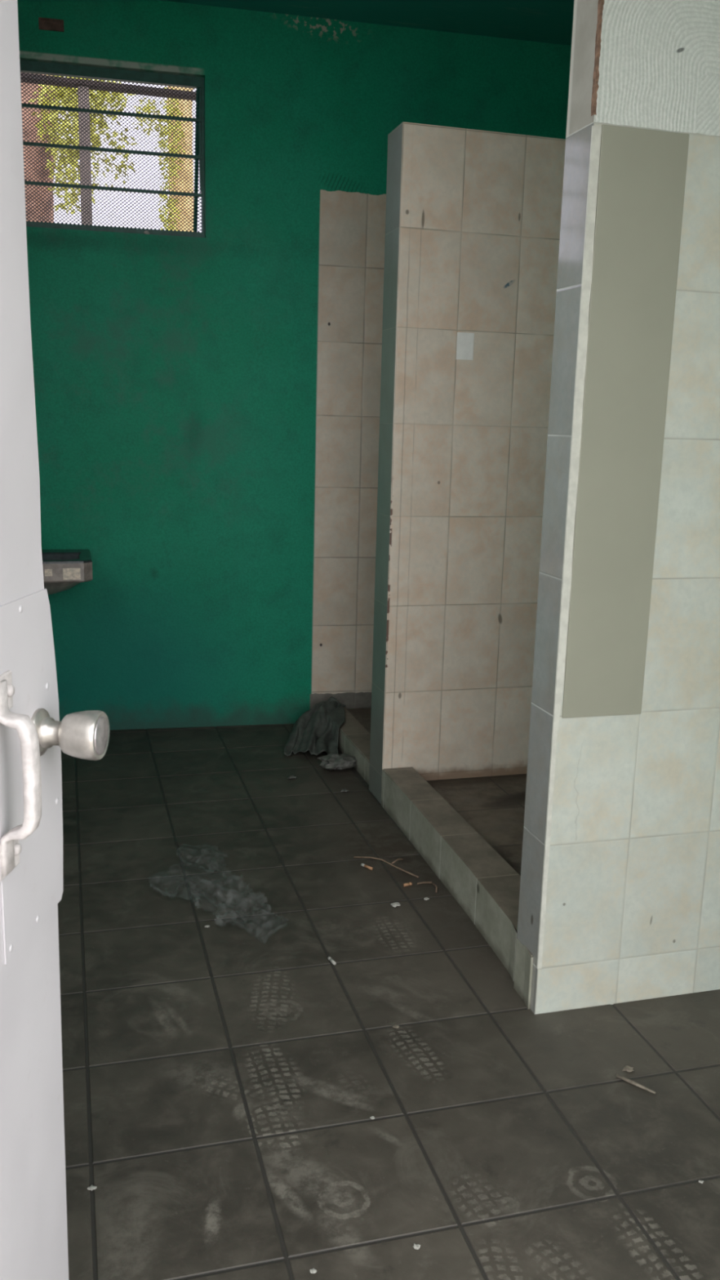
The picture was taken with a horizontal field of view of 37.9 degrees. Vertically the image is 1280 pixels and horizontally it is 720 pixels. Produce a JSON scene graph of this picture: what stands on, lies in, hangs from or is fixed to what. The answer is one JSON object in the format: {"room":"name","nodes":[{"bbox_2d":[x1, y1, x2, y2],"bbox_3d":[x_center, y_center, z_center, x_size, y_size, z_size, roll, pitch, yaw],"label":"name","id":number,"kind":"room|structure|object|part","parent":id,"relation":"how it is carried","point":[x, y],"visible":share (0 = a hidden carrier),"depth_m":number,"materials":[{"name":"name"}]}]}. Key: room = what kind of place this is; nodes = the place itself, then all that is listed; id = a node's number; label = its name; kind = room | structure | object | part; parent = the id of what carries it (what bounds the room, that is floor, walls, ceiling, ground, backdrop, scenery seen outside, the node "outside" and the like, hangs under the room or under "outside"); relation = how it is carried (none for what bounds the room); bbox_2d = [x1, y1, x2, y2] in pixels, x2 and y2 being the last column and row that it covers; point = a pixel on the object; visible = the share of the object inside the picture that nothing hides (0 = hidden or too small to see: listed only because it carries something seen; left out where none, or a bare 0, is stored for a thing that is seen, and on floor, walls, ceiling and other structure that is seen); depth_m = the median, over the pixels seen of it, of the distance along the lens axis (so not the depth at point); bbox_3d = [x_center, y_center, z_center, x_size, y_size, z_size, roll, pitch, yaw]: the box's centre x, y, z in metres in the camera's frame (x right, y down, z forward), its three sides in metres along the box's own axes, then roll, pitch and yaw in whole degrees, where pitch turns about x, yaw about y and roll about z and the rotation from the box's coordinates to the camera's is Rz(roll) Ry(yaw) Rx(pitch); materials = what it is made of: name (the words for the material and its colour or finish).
{"room":"shower room","nodes":[
{"label":"shower room","id":0,"kind":"room"},
{"bbox_2d":[0,0,109,1279],"bbox_3d":[-0.369,0.229,0.795,0.112,2.140,0.848,3,12,5],"label":"door","id":1,"kind":"structure","parent":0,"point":[33,1226],"depth_m":1.11,"materials":[{"name":"white paint"}]},
{"bbox_3d":[-0.338,0.139,1.042,0.040,0.197,0.025,3,12,5],"label":"pull handle","id":2,"kind":"part","parent":1,"relation":"part of","materials":[{"name":"silver metal"}]},
{"bbox_3d":[-0.352,0.137,1.124,0.002,0.370,0.166,3,12,5],"label":"lock plate","id":3,"kind":"part","parent":1,"relation":"part of","materials":[{"name":"white paint"}]},
{"bbox_3d":[-0.299,0.102,1.132,0.043,0.054,0.054,3,12,5],"label":"knob","id":4,"kind":"part","parent":1,"relation":"part of","materials":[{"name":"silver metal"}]},
{"bbox_2d":[17,0,571,729],"bbox_3d":[-0.500,-1.155,4.957,3.564,3.292,0.150,-1,12,-12],"label":"wall","id":5,"kind":"structure","parent":0,"point":[207,408],"depth_m":4.83,"materials":[{"name":"green paint"}]},
{"bbox_2d":[38,17,64,31],"bbox_3d":[-1.293,-2.579,4.396,0.102,0.045,0.008,-1,12,-12],"label":"junction box","id":6,"kind":"object","parent":5,"relation":"attached to","point":[45,24],"visible":1,"depth_m":4.39,"materials":[{"name":"metal"}]},
{"bbox_3d":[-1.294,-2.579,4.397,0.089,0.033,0.004,-1,12,-12],"label":"plate","id":7,"kind":"part","parent":6,"relation":"part of","materials":[{"name":"metal"}]},
{"bbox_2d":[41,549,93,595],"bbox_3d":[-1.446,-0.259,4.639,0.504,0.457,0.422,-2,12,-15],"label":"basin","id":8,"kind":"object","parent":5,"relation":"attached to","point":[63,569],"visible":0.56,"depth_m":4.49,"materials":[{"name":"grey ceramic"}]},
{"bbox_2d":[19,59,204,237],"bbox_3d":[-1.187,-2.132,4.577,1.005,0.670,0.045,-1,12,-12],"label":"window","id":9,"kind":"structure","parent":5,"relation":"in","point":[28,67],"depth_m":4.61,"materials":[{"name":"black metal"}]},
{"bbox_2d":[337,703,370,784],"bbox_3d":[-0.021,0.469,4.814,0.120,0.101,0.993,-2,12,-15],"label":"shower curb","id":10,"kind":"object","parent":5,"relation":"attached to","point":[353,740],"depth_m":4.70,"materials":[{"name":"tile"}]},
{"bbox_2d":[161,0,573,45],"bbox_3d":[0.162,-2.352,2.433,3.550,0.150,5.050,-2,12,-15],"label":"ceiling","id":11,"kind":"structure","parent":0,"point":[548,21],"depth_m":4.53,"materials":[{"name":"green paint"}]},
{"bbox_2d":[57,723,719,1279],"bbox_3d":[0.102,0.920,3.013,3.250,0.050,4.850,-2,12,-15],"label":"floor","id":12,"kind":"structure","parent":0,"point":[224,1082],"depth_m":2.48,"materials":[{"name":"tile"}]},
{"bbox_2d":[87,1185,97,1191],"bbox_3d":[-0.524,1.074,2.054,0.016,0.006,0.014,5,12,18],"label":"paper scrap","id":13,"kind":"object","parent":12,"relation":"on","point":[91,1188],"visible":1,"depth_m":2.05,"materials":[{"name":"white paper"}]},
{"bbox_2d":[287,775,297,778],"bbox_3d":[-0.288,0.581,4.444,0.044,0.012,0.031,-2,12,-15],"label":"paper scrap","id":14,"kind":"object","parent":12,"relation":"on","point":[290,776],"visible":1,"depth_m":4.44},
{"bbox_2d":[309,1267,316,1273],"bbox_3d":[-0.083,1.125,1.869,0.012,0.005,0.011,-2,12,-15],"label":"paper scrap","id":15,"kind":"object","parent":12,"relation":"on","point":[312,1271],"visible":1,"depth_m":1.87,"materials":[{"name":"white paper"}]},
{"bbox_2d":[284,696,345,755],"bbox_3d":[-0.201,0.403,4.952,0.259,0.153,0.541,2,12,4],"label":"rag","id":16,"kind":"object","parent":12,"relation":"on","point":[316,731],"visible":0.99,"depth_m":4.93,"materials":[{"name":"grey fabric"}]},
{"bbox_2d":[327,956,336,964],"bbox_3d":[-0.079,0.900,2.942,0.009,0.009,0.037,-5,13,-28],"label":"cigarette butt","id":17,"kind":"object","parent":12,"relation":"on","point":[329,958],"visible":1,"depth_m":2.94,"materials":[{"name":"white paper"}]},
{"bbox_2d":[317,753,356,769],"bbox_3d":[-0.093,0.530,4.581,0.177,0.064,0.150,-2,12,-15],"label":"wrapper","id":18,"kind":"object","parent":12,"relation":"on","point":[331,761],"visible":0.99,"depth_m":4.54,"materials":[{"name":"grey plastic"}]},
{"bbox_2d":[360,862,373,870],"bbox_3d":[0.024,0.772,3.570,0.049,0.009,0.010,12,16,42],"label":"cigarette butt","id":19,"kind":"object","parent":12,"relation":"on","point":[362,864],"visible":1,"depth_m":3.57,"materials":[{"name":"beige paper"}]},
{"bbox_2d":[353,856,418,877],"bbox_3d":[0.095,0.768,3.586,0.267,0.011,0.036,10,14,34],"label":"twig","id":20,"kind":"object","parent":12,"relation":"on","point":[371,857],"visible":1,"depth_m":3.60,"materials":[{"name":"brown wood"}]},
{"bbox_2d":[391,902,400,906],"bbox_3d":[0.111,0.831,3.296,0.028,0.009,0.025,-6,14,-34],"label":"paper scrap","id":21,"kind":"object","parent":12,"relation":"on","point":[396,904],"visible":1,"depth_m":3.29,"materials":[{"name":"white paper"}]},
{"bbox_2d":[391,858,404,863],"bbox_3d":[0.127,0.761,3.614,0.013,0.011,0.065,11,15,38],"label":"straw","id":22,"kind":"object","parent":12,"relation":"on","point":[397,860],"visible":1,"depth_m":3.62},
{"bbox_2d":[403,882,412,886],"bbox_3d":[0.156,0.802,3.440,0.029,0.010,0.010,-5,13,-27],"label":"cigarette butt","id":23,"kind":"object","parent":12,"relation":"on","point":[407,883],"visible":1,"depth_m":3.44,"materials":[{"name":"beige paper"}]},
{"bbox_2d":[413,1243,420,1249],"bbox_3d":[0.103,1.117,1.931,0.013,0.005,0.013,8,13,27],"label":"paper scrap","id":24,"kind":"object","parent":12,"relation":"on","point":[415,1246],"visible":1,"depth_m":1.93,"materials":[{"name":"white paper"}]},
{"bbox_2d":[417,881,431,884],"bbox_3d":[0.212,0.800,3.458,0.051,0.006,0.009,-2,12,-15],"label":"straw","id":25,"kind":"object","parent":12,"relation":"on","point":[421,882],"visible":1,"depth_m":3.46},
{"bbox_2d":[431,882,437,893],"bbox_3d":[0.247,0.808,3.425,0.014,0.006,0.067,0,12,-7],"label":"straw","id":26,"kind":"object","parent":12,"relation":"on","point":[433,883],"visible":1,"depth_m":3.42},
{"bbox_2d":[622,1065,634,1071],"bbox_3d":[0.636,1.015,2.481,0.024,0.008,0.025,8,14,30],"label":"paper scrap","id":27,"kind":"object","parent":12,"relation":"on","point":[627,1068],"visible":1,"depth_m":2.48,"materials":[{"name":"beige paper"}]},
{"bbox_2d":[615,1073,655,1093],"bbox_3d":[0.636,1.026,2.424,0.098,0.006,0.011,12,16,41],"label":"wood splint","id":28,"kind":"object","parent":12,"relation":"on","point":[620,1077],"visible":1,"depth_m":2.42,"materials":[{"name":"beige wood"}]},
{"bbox_2d":[346,707,526,875],"bbox_3d":[0.826,0.620,4.210,1.200,0.088,2.501,-2,12,-15],"label":"floor","id":29,"kind":"structure","parent":0,"point":[494,806],"depth_m":3.96,"materials":[{"name":"tile"}]},
{"bbox_2d":[368,121,565,804],"bbox_3d":[0.732,-0.614,4.172,1.328,2.515,0.178,-2,12,-15],"label":"wall partition","id":30,"kind":"structure","parent":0,"point":[473,217],"depth_m":3.96,"materials":[{"name":"beige tile"}]},
{"bbox_2d":[381,767,533,1008],"bbox_3d":[0.324,0.734,3.451,0.179,0.154,1.508,-2,12,-15],"label":"shower curb","id":31,"kind":"structure","parent":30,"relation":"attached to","point":[485,886],"depth_m":3.34,"materials":[{"name":"tile"}]},
{"bbox_2d":[456,332,474,359],"bbox_3d":[0.389,-1.086,3.878,0.066,0.097,0.002,-2,12,-15],"label":"sticker","id":32,"kind":"object","parent":30,"relation":"attached to","point":[464,345],"visible":1,"depth_m":3.88,"materials":[{"name":"white paper"}]},
{"bbox_2d":[516,0,719,1014],"bbox_3d":[1.136,-0.639,2.628,1.372,3.232,0.133,-2,12,-15],"label":"wall","id":33,"kind":"structure","parent":0,"point":[633,912],"depth_m":2.59,"materials":[{"name":"tile"}]},
{"bbox_2d":[536,125,601,968],"bbox_3d":[0.489,-0.139,2.482,0.022,1.998,0.006,-2,12,-15],"label":"trim","id":34,"kind":"structure","parent":33,"relation":"attached to","point":[587,268],"depth_m":2.43,"materials":[{"name":"white tile"}]},
{"bbox_2d":[591,0,604,115],"bbox_3d":[0.521,-1.664,2.170,0.009,1.072,0.018,-2,12,-15],"label":"trim","id":35,"kind":"structure","parent":33,"relation":"attached to","point":[600,3],"depth_m":2.25,"materials":[{"name":"white paint"}]},
{"bbox_2d":[561,124,688,718],"bbox_3d":[0.612,-0.468,2.443,0.214,1.338,0.005,-2,12,-15],"label":"wall panel","id":36,"kind":"object","parent":33,"relation":"attached to","point":[642,179],"visible":1,"depth_m":2.43,"materials":[{"name":"beige paint"}]},
{"label":"outside","id":37,"kind":"structure","parent":0,"visible":0},
{"bbox_3d":[-2.046,0.059,7.393,50.000,0.145,65.000,-2,12,-15],"label":"ground","id":38,"kind":"structure","parent":37,"visible":0},
{"bbox_2d":[21,72,137,222],"bbox_3d":[-2.548,-3.357,8.135,1.915,6.306,1.582,3,12,7],"label":"tree","id":39,"kind":"object","parent":38,"relation":"on","point":[26,84],"visible":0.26,"depth_m":7.73,"materials":[{"name":"green plant"}]},
{"bbox_2d":[20,72,195,225],"bbox_3d":[-1.383,-1.631,6.687,5.400,3.485,0.090,-2,12,-15],"label":"pergola frame","id":40,"kind":"object","parent":38,"relation":"on","point":[24,74],"visible":0.16,"depth_m":6.29,"materials":[{"name":"metal"}]},
{"bbox_3d":[-1.694,-1.607,6.604,0.066,3.455,0.060,-2,12,-15],"label":"post","id":41,"kind":"part","parent":40,"relation":"part of","materials":[{"name":"white metal"}]},
{"bbox_2d":[132,86,194,231],"bbox_3d":[-1.873,-3.832,9.861,1.945,6.570,1.193,-2,12,-15],"label":"tree","id":42,"kind":"object","parent":38,"relation":"on","point":[170,99],"visible":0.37,"depth_m":9.53,"materials":[{"name":"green plant"}]}
]}

